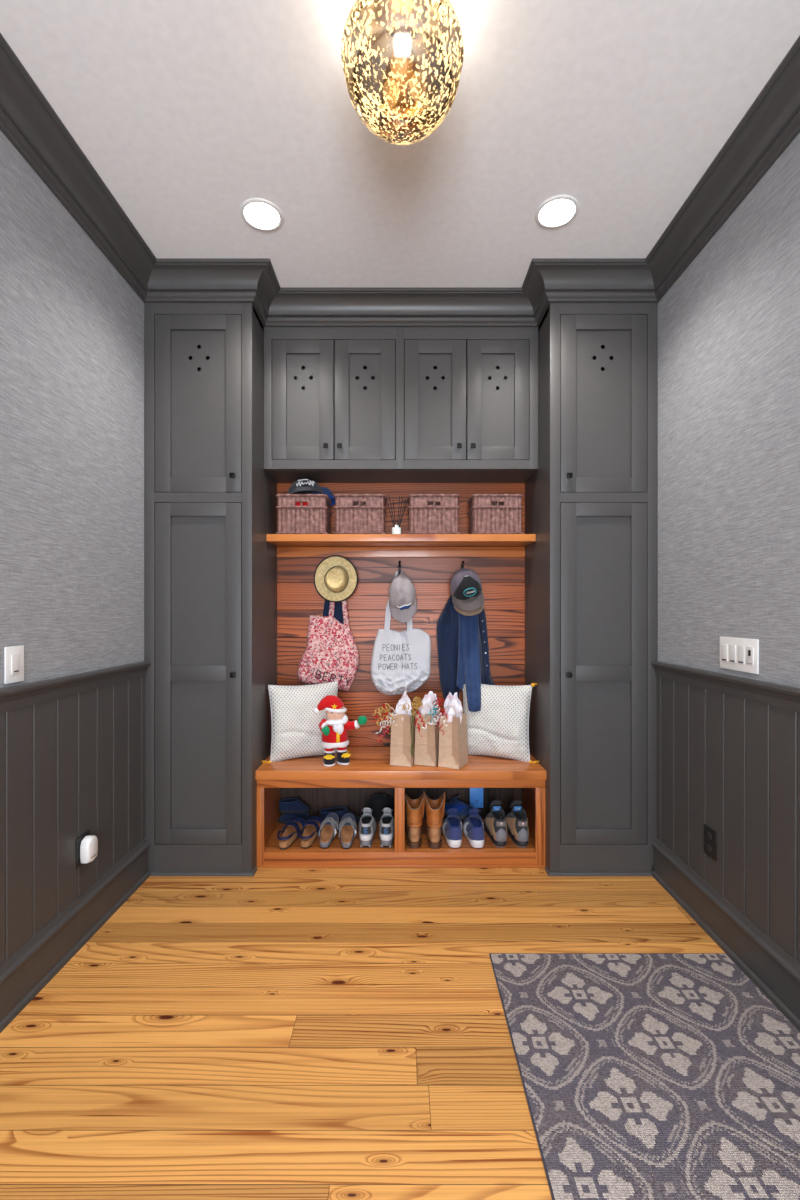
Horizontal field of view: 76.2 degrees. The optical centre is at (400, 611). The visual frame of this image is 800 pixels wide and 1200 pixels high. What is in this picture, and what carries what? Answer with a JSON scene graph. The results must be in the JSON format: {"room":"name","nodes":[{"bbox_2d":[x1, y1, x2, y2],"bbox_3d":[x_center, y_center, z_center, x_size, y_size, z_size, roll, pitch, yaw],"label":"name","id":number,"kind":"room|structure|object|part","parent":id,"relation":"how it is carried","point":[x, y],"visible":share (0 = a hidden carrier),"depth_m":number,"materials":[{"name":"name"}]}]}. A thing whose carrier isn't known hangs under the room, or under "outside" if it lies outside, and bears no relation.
{"room":"mudroom","nodes":[
{"label":"mudroom","id":0,"kind":"room"},
{"bbox_2d":[0,130,143,687],"bbox_3d":[-1.320,-0.182,0.470,0.100,2.965,5.340,0,0,0],"label":"wall","id":1,"kind":"structure","parent":0,"point":[72,326],"depth_m":1.93,"materials":[{"name":"grey paint"}]},
{"bbox_2d":[4,645,23,683],"bbox_3d":[-1.265,0.172,1.671,0.010,0.119,0.079,0,0,0],"label":"light switch","id":2,"kind":"object","parent":1,"relation":"attached to","point":[13,655],"visible":1,"depth_m":1.66,"materials":[{"name":"white plastic"}]},
{"bbox_2d":[0,676,145,965],"bbox_3d":[-1.268,0.715,0.160,0.012,0.830,4.720,0,0,0],"label":"wainscot","id":3,"kind":"structure","parent":1,"relation":"attached to","point":[71,766],"depth_m":1.91,"materials":[{"name":"grey paint"}]},
{"bbox_2d":[76,830,89,868],"bbox_3d":[-1.258,0.938,2.020,0.008,0.116,0.082,0,0,0],"label":"wall outlet","id":4,"kind":"object","parent":3,"relation":"attached to","point":[79,839],"visible":0.44,"depth_m":1.99,"materials":[{"name":"black plastic"}]},
{"bbox_2d":[80,835,97,862],"bbox_3d":[-1.235,0.939,2.022,0.037,0.102,0.066,0,0,0],"label":"plug","id":5,"kind":"object","parent":4,"relation":"attached to","point":[89,844],"visible":1,"depth_m":2.00,"materials":[{"name":"white plastic"}]},
{"bbox_2d":[0,838,149,1032],"bbox_3d":[-1.256,1.207,0.160,0.039,0.186,4.720,0,0,0],"label":"baseboard","id":6,"kind":"structure","parent":1,"relation":"attached to","point":[33,966],"depth_m":1.89,"materials":[{"name":"grey paint"}]},
{"bbox_2d":[0,661,150,712],"bbox_3d":[-1.256,0.280,0.160,0.039,0.076,4.720,0,0,0],"label":"chair rail","id":7,"kind":"object","parent":1,"relation":"attached to","point":[28,694],"visible":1,"depth_m":1.90,"materials":[{"name":"grey paint"}]},
{"bbox_2d":[0,33,799,326],"bbox_3d":[0.000,-1.596,0.273,2.560,0.136,4.945,0,0,0],"label":"trim","id":8,"kind":"structure","parent":1,"relation":"attached to","point":[28,120],"depth_m":2.40,"materials":[{"name":"grey paint"}]},
{"bbox_2d":[0,868,724,1199],"bbox_3d":[0.000,1.325,0.420,2.740,0.050,5.440,0,0,0],"label":"floor","id":9,"kind":"structure","parent":0,"point":[272,1033],"depth_m":1.56,"materials":[{"name":"brown wood"}]},
{"bbox_2d":[144,303,276,875],"bbox_3d":[-0.997,-0.175,2.763,0.543,2.949,0.538,0,0,0],"label":"tall cabinet","id":10,"kind":"object","parent":9,"relation":"on","point":[210,499],"visible":0.91,"depth_m":2.52,"materials":[{"name":"grey paint"}]},
{"bbox_3d":[-1.003,0.303,2.530,0.426,1.688,0.020,0,0,0],"label":"door","id":11,"kind":"part","parent":10,"relation":"part of","materials":[{"name":"grey paint"}]},
{"bbox_3d":[-1.003,-1.032,2.530,0.426,0.878,0.020,0,0,0],"label":"door","id":12,"kind":"part","parent":10,"relation":"part of","materials":[{"name":"grey paint"}]},
{"bbox_3d":[-0.980,1.291,2.540,0.510,0.016,0.064,0,0,0],"label":"toe moulding","id":13,"kind":"part","parent":10,"relation":"part of","materials":[{"name":"grey paint"}]},
{"bbox_2d":[255,747,546,867],"bbox_3d":[0.000,1.051,2.807,1.472,0.496,0.465,0,0,0],"label":"storage bench","id":14,"kind":"object","parent":9,"relation":"on","point":[369,772],"visible":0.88,"depth_m":2.60,"materials":[{"name":"brown wood"}]},
{"bbox_3d":[-0.726,1.037,2.821,0.020,0.378,0.402,0,0,0],"label":"panel","id":15,"kind":"part","parent":14,"relation":"part of","materials":[{"name":"brown wood"}]},
{"bbox_2d":[277,817,304,849],"bbox_3d":[-0.592,1.181,2.763,0.105,0.089,0.287,0,0,10],"label":"sandal","id":16,"kind":"object","parent":14,"relation":"on","point":[290,832],"visible":0.98,"depth_m":2.73,"materials":[{"name":"brown leather"}]},
{"bbox_2d":[278,812,308,823],"bbox_3d":[-0.629,1.190,2.977,0.183,0.072,0.062,0,0,3],"label":"slipper","id":17,"kind":"object","parent":14,"relation":"on","point":[284,818],"visible":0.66,"depth_m":2.95,"materials":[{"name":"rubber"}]},
{"bbox_2d":[279,798,310,812],"bbox_3d":[-0.618,1.125,2.969,0.182,0.074,0.062,0,0,-9],"label":"slipper","id":18,"kind":"object","parent":17,"relation":"on","point":[291,805],"visible":1,"depth_m":2.95,"materials":[{"name":"blue fabric"}]},
{"bbox_2d":[262,681,349,762],"bbox_3d":[-0.533,0.608,2.844,0.497,0.417,0.164,0,0,-22],"label":"throw pillow","id":19,"kind":"object","parent":14,"relation":"on","point":[296,732],"visible":0.77,"depth_m":2.77,"materials":[{"name":"fabric"}]},
{"bbox_2d":[299,816,323,848],"bbox_3d":[-0.488,1.181,2.772,0.105,0.089,0.287,0,0,7],"label":"sandal","id":20,"kind":"object","parent":14,"relation":"on","point":[310,831],"visible":0.94,"depth_m":2.74},
{"bbox_2d":[319,812,338,848],"bbox_3d":[-0.390,1.173,2.772,0.100,0.104,0.280,0,0,4],"label":"sandal","id":21,"kind":"object","parent":14,"relation":"on","point":[330,825],"visible":1,"depth_m":2.74,"materials":[{"name":"leather"}]},
{"bbox_2d":[313,695,366,765],"bbox_3d":[-0.328,0.622,2.721,0.276,0.360,0.134,0,0,-20],"label":"doll","id":22,"kind":"object","parent":14,"relation":"on","point":[334,729],"visible":1,"depth_m":2.67,"materials":[{"name":"red fabric"}]},
{"bbox_3d":[-0.348,0.517,2.712,0.121,0.030,0.116,0,0,-8],"label":"cap trim","id":23,"kind":"part","parent":22,"relation":"part of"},
{"bbox_2d":[320,807,360,824],"bbox_3d":[-0.347,1.184,2.964,0.256,0.084,0.082,0,0,2],"label":"slipper","id":24,"kind":"object","parent":14,"relation":"on","point":[340,811],"visible":0.53,"depth_m":2.95,"materials":[{"name":"blue fabric"}]},
{"bbox_2d":[339,813,356,848],"bbox_3d":[-0.289,1.173,2.767,0.097,0.104,0.279,0,0,-5],"label":"sandal","id":25,"kind":"object","parent":14,"relation":"on","point":[347,825],"visible":1,"depth_m":2.73,"materials":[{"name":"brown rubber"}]},
{"bbox_2d":[359,808,376,847],"bbox_3d":[-0.184,1.141,2.785,0.098,0.171,0.293,0,0,0],"label":"sneaker","id":26,"kind":"object","parent":14,"relation":"on","point":[367,823],"visible":1,"depth_m":2.68,"materials":[{"name":"white fabric"}]},
{"bbox_3d":[-0.144,1.157,2.763,0.007,0.060,0.134,0,0,6],"label":"panel","id":27,"kind":"part","parent":26,"relation":"part of","materials":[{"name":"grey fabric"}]},
{"bbox_2d":[367,794,394,821],"bbox_3d":[-0.119,1.138,2.975,0.164,0.176,0.081,0,0,0],"label":"pouch","id":28,"kind":"object","parent":14,"relation":"on","point":[377,803],"visible":0.71,"depth_m":2.95,"materials":[{"name":"black fabric"}]},
{"bbox_2d":[379,808,394,847],"bbox_3d":[-0.074,1.141,2.785,0.098,0.171,0.293,0,0,2],"label":"sneaker","id":29,"kind":"object","parent":14,"relation":"on","point":[387,822],"visible":0.97,"depth_m":2.67,"materials":[{"name":"white fabric"}]},
{"bbox_2d":[372,691,415,766],"bbox_3d":[-0.036,0.606,2.697,0.227,0.390,0.214,0,0,15],"label":"gift bag","id":30,"kind":"object","parent":14,"relation":"on","point":[402,722],"visible":0.99,"depth_m":2.68,"materials":[{"name":"paper"}]},
{"bbox_3d":[0.058,0.629,2.648,0.020,0.242,0.034,0,0,15],"label":"cord","id":31,"kind":"part","parent":30,"relation":"part of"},
{"bbox_3d":[0.000,1.294,2.595,1.472,0.012,0.010,0,0,0],"label":"shoe moulding","id":32,"kind":"part","parent":14,"relation":"part of","materials":[{"name":"brown wood"}]},
{"bbox_3d":[0.000,0.826,2.807,1.472,0.045,0.465,0,0,0],"label":"seat","id":33,"kind":"part","parent":14,"relation":"part of","materials":[{"name":"brown wood"}]},
{"bbox_3d":[0.000,1.073,2.609,1.472,0.442,0.022,0,0,0],"label":"rail","id":34,"kind":"part","parent":14,"relation":"part of","materials":[{"name":"brown wood"}]},
{"bbox_3d":[0.000,1.065,3.030,1.472,0.431,0.016,0,0,0],"label":"panel","id":35,"kind":"part","parent":14,"relation":"part of","materials":[{"name":"brown wood"}]},
{"bbox_2d":[405,792,424,848],"bbox_3d":[0.070,1.089,2.776,0.111,0.273,0.292,0,0,0],"label":"boot","id":36,"kind":"object","parent":14,"relation":"on","point":[414,808],"visible":1,"depth_m":2.65,"materials":[{"name":"brown leather"}]},
{"bbox_2d":[403,691,439,765],"bbox_3d":[0.109,0.607,2.703,0.170,0.389,0.209,0,0,17],"label":"gift bag","id":37,"kind":"object","parent":14,"relation":"on","point":[426,740],"visible":0.93,"depth_m":2.69,"materials":[{"name":"paper"}]},
{"bbox_2d":[424,792,444,848],"bbox_3d":[0.180,1.089,2.771,0.111,0.273,0.292,0,0,2],"label":"boot","id":38,"kind":"object","parent":14,"relation":"on","point":[434,809],"visible":1,"depth_m":2.65,"materials":[{"name":"brown leather"}]},
{"bbox_2d":[422,692,467,768],"bbox_3d":[0.232,0.607,2.660,0.181,0.389,0.224,0,0,27],"label":"gift bag","id":39,"kind":"object","parent":14,"relation":"on","point":[453,742],"visible":0.99,"depth_m":2.65,"materials":[{"name":"paper"}]},
{"bbox_2d":[442,808,461,847],"bbox_3d":[0.281,1.141,2.780,0.110,0.169,0.299,0,0,0],"label":"sneaker","id":40,"kind":"object","parent":14,"relation":"on","point":[451,826],"visible":1,"depth_m":2.69,"materials":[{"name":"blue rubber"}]},
{"bbox_2d":[444,795,472,820],"bbox_3d":[0.293,1.139,2.958,0.254,0.144,0.097,0,0,7],"label":"sneaker","id":41,"kind":"object","parent":14,"relation":"on","point":[463,808],"visible":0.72,"depth_m":2.93,"materials":[{"name":"fabric"}]},
{"bbox_3d":[0.309,1.122,2.927,0.126,0.048,0.016,12,-21,12],"label":"trim","id":42,"kind":"part","parent":41,"relation":"part of","materials":[{"name":"blue fabric"}]},
{"bbox_2d":[462,808,484,847],"bbox_3d":[0.397,1.141,2.777,0.110,0.169,0.299,0,0,-1],"label":"sneaker","id":43,"kind":"object","parent":14,"relation":"on","point":[473,828],"visible":1,"depth_m":2.69,"materials":[{"name":"blue fabric"}]},
{"bbox_2d":[470,788,482,807],"bbox_3d":[0.447,1.098,3.018,0.080,0.120,0.008,0,0,0],"label":"box","id":44,"kind":"object","parent":14,"relation":"attached to","point":[476,794],"visible":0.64,"depth_m":3.02,"materials":[{"name":"blue cardboard"}]},
{"bbox_2d":[484,800,506,847],"bbox_3d":[0.519,1.123,2.796,0.105,0.207,0.315,0,0,-1],"label":"sneaker","id":45,"kind":"object","parent":14,"relation":"on","point":[495,826],"visible":1,"depth_m":2.70,"materials":[{"name":"grey fabric"}]},
{"bbox_3d":[0.476,1.137,2.761,0.008,0.101,0.154,0,0,-8],"label":"panel","id":46,"kind":"part","parent":45,"relation":"part of","materials":[{"name":"brown leather"}]},
{"bbox_2d":[463,683,538,762],"bbox_3d":[0.547,0.601,2.834,0.446,0.430,0.166,0,0,24],"label":"throw pillow","id":47,"kind":"object","parent":14,"relation":"on","point":[500,728],"visible":0.81,"depth_m":2.78,"materials":[{"name":"fabric"}]},
{"bbox_2d":[505,800,528,847],"bbox_3d":[0.632,1.123,2.796,0.105,0.207,0.315,0,0,-1],"label":"sneaker","id":48,"kind":"object","parent":14,"relation":"on","point":[516,820],"visible":0.96,"depth_m":2.70,"materials":[{"name":"grey fabric"}]},
{"bbox_3d":[0.589,1.137,2.761,0.008,0.101,0.154,0,0,-8],"label":"panel","id":49,"kind":"part","parent":48,"relation":"part of","materials":[{"name":"brown leather"}]},
{"bbox_3d":[0.726,1.037,2.821,0.020,0.378,0.402,0,0,0],"label":"panel","id":50,"kind":"part","parent":14,"relation":"part of","materials":[{"name":"brown wood"}]},
{"bbox_2d":[525,303,657,875],"bbox_3d":[0.997,-0.175,2.763,0.543,2.949,0.538,0,0,0],"label":"tall cabinet","id":51,"kind":"object","parent":9,"relation":"on","point":[591,498],"visible":0.95,"depth_m":2.52,"materials":[{"name":"grey paint"}]},
{"bbox_3d":[0.980,1.291,2.540,0.510,0.016,0.064,0,0,0],"label":"toe moulding","id":52,"kind":"part","parent":51,"relation":"part of","materials":[{"name":"grey paint"}]},
{"bbox_3d":[1.003,0.303,2.530,0.426,1.688,0.020,0,0,0],"label":"door","id":53,"kind":"part","parent":51,"relation":"part of","materials":[{"name":"grey paint"}]},
{"bbox_3d":[1.003,-1.032,2.530,0.426,0.878,0.020,0,0,0],"label":"door","id":54,"kind":"part","parent":51,"relation":"part of","materials":[{"name":"grey paint"}]},
{"bbox_2d":[489,953,799,1199],"bbox_3d":[0.782,1.295,1.167,0.897,0.009,1.527,0,0,0],"label":"area rug","id":55,"kind":"object","parent":9,"relation":"on","point":[645,1076],"visible":1,"depth_m":1.43,"materials":[{"name":"grey fabric"}]},
{"bbox_2d":[359,831,373,840],"bbox_3d":[-0.184,1.172,2.673,0.076,0.029,0.068,0,0,0],"label":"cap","id":56,"kind":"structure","parent":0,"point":[362,837],"depth_m":2.65,"materials":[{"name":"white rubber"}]},
{"bbox_2d":[379,831,393,840],"bbox_3d":[-0.077,1.172,2.673,0.076,0.029,0.068,0,0,2],"label":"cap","id":57,"kind":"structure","parent":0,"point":[383,837],"depth_m":2.65,"materials":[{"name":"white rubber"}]},
{"bbox_2d":[0,0,799,286],"bbox_3d":[0.000,-1.690,0.420,2.740,0.050,5.440,0,0,0],"label":"ceiling","id":58,"kind":"structure","parent":0,"point":[188,112],"depth_m":1.72,"materials":[{"name":"paint"}]},
{"bbox_2d":[240,198,282,231],"bbox_3d":[-0.583,-1.661,2.139,0.176,0.007,0.176,0,0,0],"label":"recessed light","id":59,"kind":"object","parent":58,"relation":"in","point":[259,214],"visible":1,"depth_m":2.13,"materials":[{"name":"white plastic"}]},
{"bbox_2d":[341,0,463,144],"bbox_3d":[0.004,-1.503,1.400,0.334,0.322,0.334,0,0,0],"label":"pendant light","id":60,"kind":"object","parent":58,"relation":"hanging from","point":[402,60],"visible":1,"depth_m":1.31,"materials":[{"name":"gold glass"}]},
{"bbox_2d":[535,195,578,228],"bbox_3d":[0.649,-1.661,2.123,0.176,0.007,0.176,0,0,0],"label":"recessed light","id":61,"kind":"object","parent":58,"relation":"in","point":[558,211],"visible":1,"depth_m":2.12,"materials":[{"name":"white plastic"}]},
{"bbox_2d":[277,483,524,746],"bbox_3d":[0.000,-0.182,3.090,2.540,2.965,0.100,0,0,0],"label":"panel","id":62,"kind":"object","parent":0,"point":[502,579],"depth_m":3.04,"materials":[{"name":"brown wood"}]},
{"bbox_2d":[323,600,343,623],"bbox_3d":[-0.395,0.015,3.022,0.172,0.327,0.016,0,0,0],"label":"strap","id":63,"kind":"object","parent":62,"relation":"hanging from","point":[338,610],"visible":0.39,"depth_m":3.02,"materials":[{"name":"fabric"}]},
{"bbox_2d":[266,534,535,556],"bbox_3d":[0.000,-0.376,2.912,1.472,0.101,0.255,0,0,0],"label":"wall shelf","id":64,"kind":"object","parent":62,"relation":"attached to","point":[288,545],"visible":1,"depth_m":2.92,"materials":[{"name":"brown wood"}]},
{"bbox_2d":[276,479,334,533],"bbox_3d":[-0.520,-0.586,2.915,0.348,0.316,0.266,0,0,0],"label":"wicker basket","id":65,"kind":"object","parent":64,"relation":"on","point":[314,518],"depth_m":2.81,"materials":[{"name":"wicker"}]},
{"bbox_2d":[295,502,307,505],"bbox_3d":[-0.555,-0.535,2.910,0.260,0.201,0.170,0,0,0],"label":"handle","id":66,"kind":"object","parent":65,"relation":"in","point":[296,503],"visible":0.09,"depth_m":2.83,"materials":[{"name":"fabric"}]},
{"bbox_3d":[-0.538,-0.683,2.915,0.198,0.121,0.256,0,0,3],"label":"baseball cap","id":67,"kind":"part","parent":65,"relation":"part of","materials":[{"name":"black fabric"}]},
{"bbox_3d":[-0.433,-0.671,2.947,0.169,0.104,0.114,0,0,-1],"label":"baseball cap","id":68,"kind":"part","parent":65,"relation":"part of","materials":[{"name":"blue fabric"}]},
{"bbox_3d":[-0.456,-0.686,2.953,0.133,0.069,0.109,-3,-13,-20],"label":"crown","id":69,"kind":"part","parent":65,"relation":"part of","materials":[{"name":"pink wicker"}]},
{"bbox_2d":[334,494,386,533],"bbox_3d":[-0.229,-0.539,2.910,0.290,0.224,0.223,0,0,0],"label":"wicker basket","id":70,"kind":"object","parent":64,"relation":"on","point":[354,513],"visible":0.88,"depth_m":2.81,"materials":[{"name":"brown wicker"}]},
{"bbox_2d":[386,496,407,533],"bbox_3d":[-0.022,-0.539,2.860,0.126,0.226,0.065,0,0,0],"label":"reed diffuser","id":71,"kind":"object","parent":64,"relation":"on","point":[396,529],"visible":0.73,"depth_m":2.85,"materials":[{"name":"white plastic"}]},
{"bbox_2d":[392,527,400,533],"bbox_3d":[-0.025,-0.451,2.860,0.052,0.049,0.052,0,0,0],"label":"bottle","id":72,"kind":"object","parent":71,"relation":"attached to","point":[395,530],"depth_m":2.84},
{"bbox_2d":[407,494,459,533],"bbox_3d":[0.182,-0.539,2.910,0.290,0.224,0.223,0,0,0],"label":"wicker basket","id":73,"kind":"object","parent":64,"relation":"on","point":[428,513],"visible":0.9,"depth_m":2.81,"materials":[{"name":"brown wicker"}]},
{"bbox_2d":[467,494,522,533],"bbox_3d":[0.533,-0.539,2.910,0.290,0.224,0.223,0,0,0],"label":"wicker basket","id":74,"kind":"object","parent":64,"relation":"on","point":[488,513],"visible":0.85,"depth_m":2.81,"materials":[{"name":"wicker"}]},
{"bbox_2d":[264,327,537,482],"bbox_3d":[0.000,-1.209,2.870,1.472,0.882,0.323,0,0,0],"label":"upper cabinet","id":75,"kind":"object","parent":62,"relation":"attached to","point":[342,404],"visible":0.98,"depth_m":2.73,"materials":[{"name":"grey paint"}]},
{"bbox_3d":[-0.526,-1.139,2.745,0.329,0.644,0.020,0,0,0],"label":"door","id":76,"kind":"part","parent":75,"relation":"part of","materials":[{"name":"grey paint"}]},
{"bbox_3d":[-0.194,-1.139,2.745,0.325,0.644,0.020,0,0,0],"label":"door","id":77,"kind":"part","parent":75,"relation":"part of","materials":[{"name":"grey paint"}]},
{"bbox_3d":[0.184,-1.139,2.745,0.331,0.644,0.020,0,0,0],"label":"door","id":78,"kind":"part","parent":75,"relation":"part of","materials":[{"name":"grey paint"}]},
{"bbox_3d":[0.521,-1.139,2.745,0.330,0.644,0.020,0,0,0],"label":"door","id":79,"kind":"part","parent":75,"relation":"part of","materials":[{"name":"grey paint"}]},
{"bbox_2d":[436,595,494,699],"bbox_3d":[0.391,0.216,2.991,0.367,0.705,0.081,0,0,4],"label":"shirt","id":80,"kind":"object","parent":62,"relation":"hanging from","point":[447,630],"visible":0.59,"depth_m":2.99,"materials":[{"name":"fabric"}]},
{"bbox_2d":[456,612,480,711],"bbox_3d":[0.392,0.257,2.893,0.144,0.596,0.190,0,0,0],"label":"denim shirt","id":81,"kind":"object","parent":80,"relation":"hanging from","point":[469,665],"visible":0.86,"depth_m":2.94,"materials":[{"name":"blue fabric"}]},
{"bbox_2d":[445,828,461,839],"bbox_3d":[0.281,1.154,2.678,0.090,0.072,0.088,0,0,0],"label":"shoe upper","id":82,"kind":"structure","parent":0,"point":[450,833],"depth_m":2.64,"materials":[{"name":"blue fabric"}]},
{"bbox_2d":[467,828,484,840],"bbox_3d":[0.399,1.154,2.675,0.090,0.072,0.088,0,0,-1],"label":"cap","id":83,"kind":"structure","parent":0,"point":[477,834],"depth_m":2.64,"materials":[{"name":"blue fabric"}]},
{"bbox_2d":[493,828,506,841],"bbox_3d":[0.522,1.156,2.663,0.074,0.073,0.048,0,0,-1],"label":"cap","id":84,"kind":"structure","parent":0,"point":[501,835],"depth_m":2.64,"materials":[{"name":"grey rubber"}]},
{"bbox_2d":[515,828,528,841],"bbox_3d":[0.635,1.156,2.663,0.074,0.073,0.048,0,0,-1],"label":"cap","id":85,"kind":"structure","parent":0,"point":[523,835],"depth_m":2.64,"materials":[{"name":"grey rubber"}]},
{"bbox_2d":[658,133,799,687],"bbox_3d":[1.320,-0.182,0.470,0.100,2.965,5.340,0,0,0],"label":"wall","id":86,"kind":"structure","parent":0,"point":[729,325],"depth_m":1.94,"materials":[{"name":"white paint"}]},
{"bbox_2d":[651,838,799,1030],"bbox_3d":[1.256,1.207,0.160,0.039,0.186,4.720,0,0,0],"label":"baseboard","id":87,"kind":"structure","parent":86,"relation":"attached to","point":[773,971],"depth_m":1.90,"materials":[{"name":"grey paint"}]},
{"bbox_2d":[651,661,799,712],"bbox_3d":[1.256,0.280,0.160,0.039,0.076,4.720,0,0,0],"label":"chair rail","id":88,"kind":"object","parent":86,"relation":"attached to","point":[773,694],"visible":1,"depth_m":1.91,"materials":[{"name":"grey paint"}]},
{"bbox_2d":[656,676,799,963],"bbox_3d":[1.268,0.715,0.160,0.012,0.830,4.720,0,0,0],"label":"wainscot","id":89,"kind":"structure","parent":86,"relation":"attached to","point":[728,764],"depth_m":1.93,"materials":[{"name":"grey paint"}]},
{"bbox_2d":[704,824,716,860],"bbox_3d":[1.258,0.938,2.079,0.008,0.116,0.081,0,0,0],"label":"wall outlet","id":90,"kind":"object","parent":89,"relation":"attached to","point":[710,836],"visible":1,"depth_m":2.07,"materials":[{"name":"black plastic"}]},
{"bbox_2d":[706,832,711,839],"bbox_3d":[1.256,0.913,2.079,0.003,0.032,0.032,0,0,0],"label":"socket","id":91,"kind":"object","parent":90,"relation":"attached to","point":[708,834],"depth_m":2.08,"materials":[{"name":"black plastic"}]},
{"bbox_2d":[706,844,711,852],"bbox_3d":[1.256,0.963,2.079,0.003,0.032,0.032,0,0,0],"label":"socket","id":92,"kind":"object","parent":90,"relation":"attached to","point":[708,846],"depth_m":2.08,"materials":[{"name":"black plastic"}]},
{"bbox_2d":[720,636,758,673],"bbox_3d":[1.264,0.159,1.917,0.012,0.124,0.215,0,0,0],"label":"light switch","id":93,"kind":"object","parent":86,"relation":"attached to","point":[738,654],"visible":1,"depth_m":1.90,"materials":[{"name":"white plastic"}]},
{"bbox_3d":[-0.376,-0.256,3.009,0.020,0.090,0.061,0,0,0],"label":"coat hook","id":94,"kind":"object","parent":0,"visible":0},
{"bbox_2d":[297,600,358,690],"bbox_3d":[-0.432,0.145,2.994,0.372,0.650,0.059,0,0,0],"label":"tote bag","id":95,"kind":"object","parent":94,"relation":"hanging from","point":[331,654],"visible":0.96,"depth_m":2.98,"materials":[{"name":"fabric"}]},
{"bbox_3d":[-0.397,-0.065,2.995,0.059,0.227,0.003,0,0,0],"label":"handle","id":96,"kind":"part","parent":95,"relation":"part of","materials":[{"name":"fabric"}]},
{"bbox_3d":[-0.344,-0.045,2.995,0.078,0.270,0.003,0,0,0],"label":"handle","id":97,"kind":"part","parent":95,"relation":"part of","materials":[{"name":"fabric"}]},
{"bbox_2d":[314,555,357,601],"bbox_3d":[-0.379,-0.192,2.925,0.259,0.274,0.097,0,0,0],"label":"straw hat","id":98,"kind":"object","parent":94,"relation":"hanging from","point":[339,583],"visible":1,"depth_m":2.96,"materials":[{"name":"beige wicker"}]},
{"bbox_3d":[-0.374,-0.190,2.925,0.132,0.149,0.092,0,0,0],"label":"crown","id":99,"kind":"part","parent":98,"relation":"part of","materials":[{"name":"wicker"}]},
{"bbox_3d":[-0.008,-0.256,3.009,0.020,0.090,0.061,0,0,0],"label":"coat hook","id":100,"kind":"object","parent":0,"visible":0},
{"bbox_2d":[371,571,430,694],"bbox_3d":[0.000,0.127,2.984,0.356,0.733,0.072,0,0,0],"label":"tote bag","id":101,"kind":"object","parent":100,"relation":"hanging from","point":[401,661],"visible":1,"depth_m":2.99,"materials":[{"name":"white fabric"}]},
{"bbox_3d":[-0.049,-0.057,3.000,0.104,0.364,0.003,0,0,0],"label":"handle","id":102,"kind":"part","parent":101,"relation":"part of","materials":[{"name":"white fabric"}]},
{"bbox_3d":[0.023,-0.058,3.000,0.089,0.363,0.003,0,0,0],"label":"handle","id":103,"kind":"part","parent":101,"relation":"part of","materials":[{"name":"white fabric"}]},
{"bbox_2d":[389,571,416,622],"bbox_3d":[0.011,-0.090,2.924,0.166,0.306,0.123,0,0,0],"label":"baseball cap","id":104,"kind":"object","parent":100,"relation":"hanging from","point":[402,605],"visible":1,"depth_m":2.90,"materials":[{"name":"grey fabric"}]},
{"bbox_3d":[0.006,-0.121,2.909,0.157,0.217,0.093,-4,0,0],"label":"crown","id":105,"kind":"part","parent":104,"relation":"part of","materials":[{"name":"grey fabric"}]},
{"bbox_3d":[0.364,-0.256,3.009,0.020,0.090,0.061,0,0,0],"label":"coat hook","id":106,"kind":"object","parent":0,"visible":0},
{"bbox_2d":[450,568,483,610],"bbox_3d":[0.375,-0.128,2.915,0.195,0.246,0.188,0,0,11],"label":"baseball cap","id":107,"kind":"object","parent":106,"relation":"hanging from","point":[465,584],"visible":1,"depth_m":2.85,"materials":[{"name":"grey fabric"}]},
{"bbox_3d":[0.367,-0.174,2.900,0.184,0.199,0.125,-11,-44,-2],"label":"crown","id":108,"kind":"part","parent":107,"relation":"part of","materials":[{"name":"grey fabric"}]},
{"bbox_3d":[0.376,-0.134,2.856,0.176,0.083,0.121,-11,-44,-2],"label":"panel","id":109,"kind":"part","parent":107,"relation":"part of","materials":[{"name":"black fabric"}]},
{"bbox_2d":[452,594,483,615],"bbox_3d":[0.381,-0.095,2.933,0.188,0.232,0.170,0,0,14],"label":"baseball cap","id":110,"kind":"object","parent":106,"relation":"hanging from","point":[475,612],"visible":0.28,"depth_m":2.87,"materials":[{"name":"beige fabric"}]},
{"bbox_3d":[0.373,-0.140,2.916,0.178,0.189,0.113,-11,-44,-2],"label":"crown","id":111,"kind":"part","parent":110,"relation":"part of","materials":[{"name":"grey fabric"}]}
]}

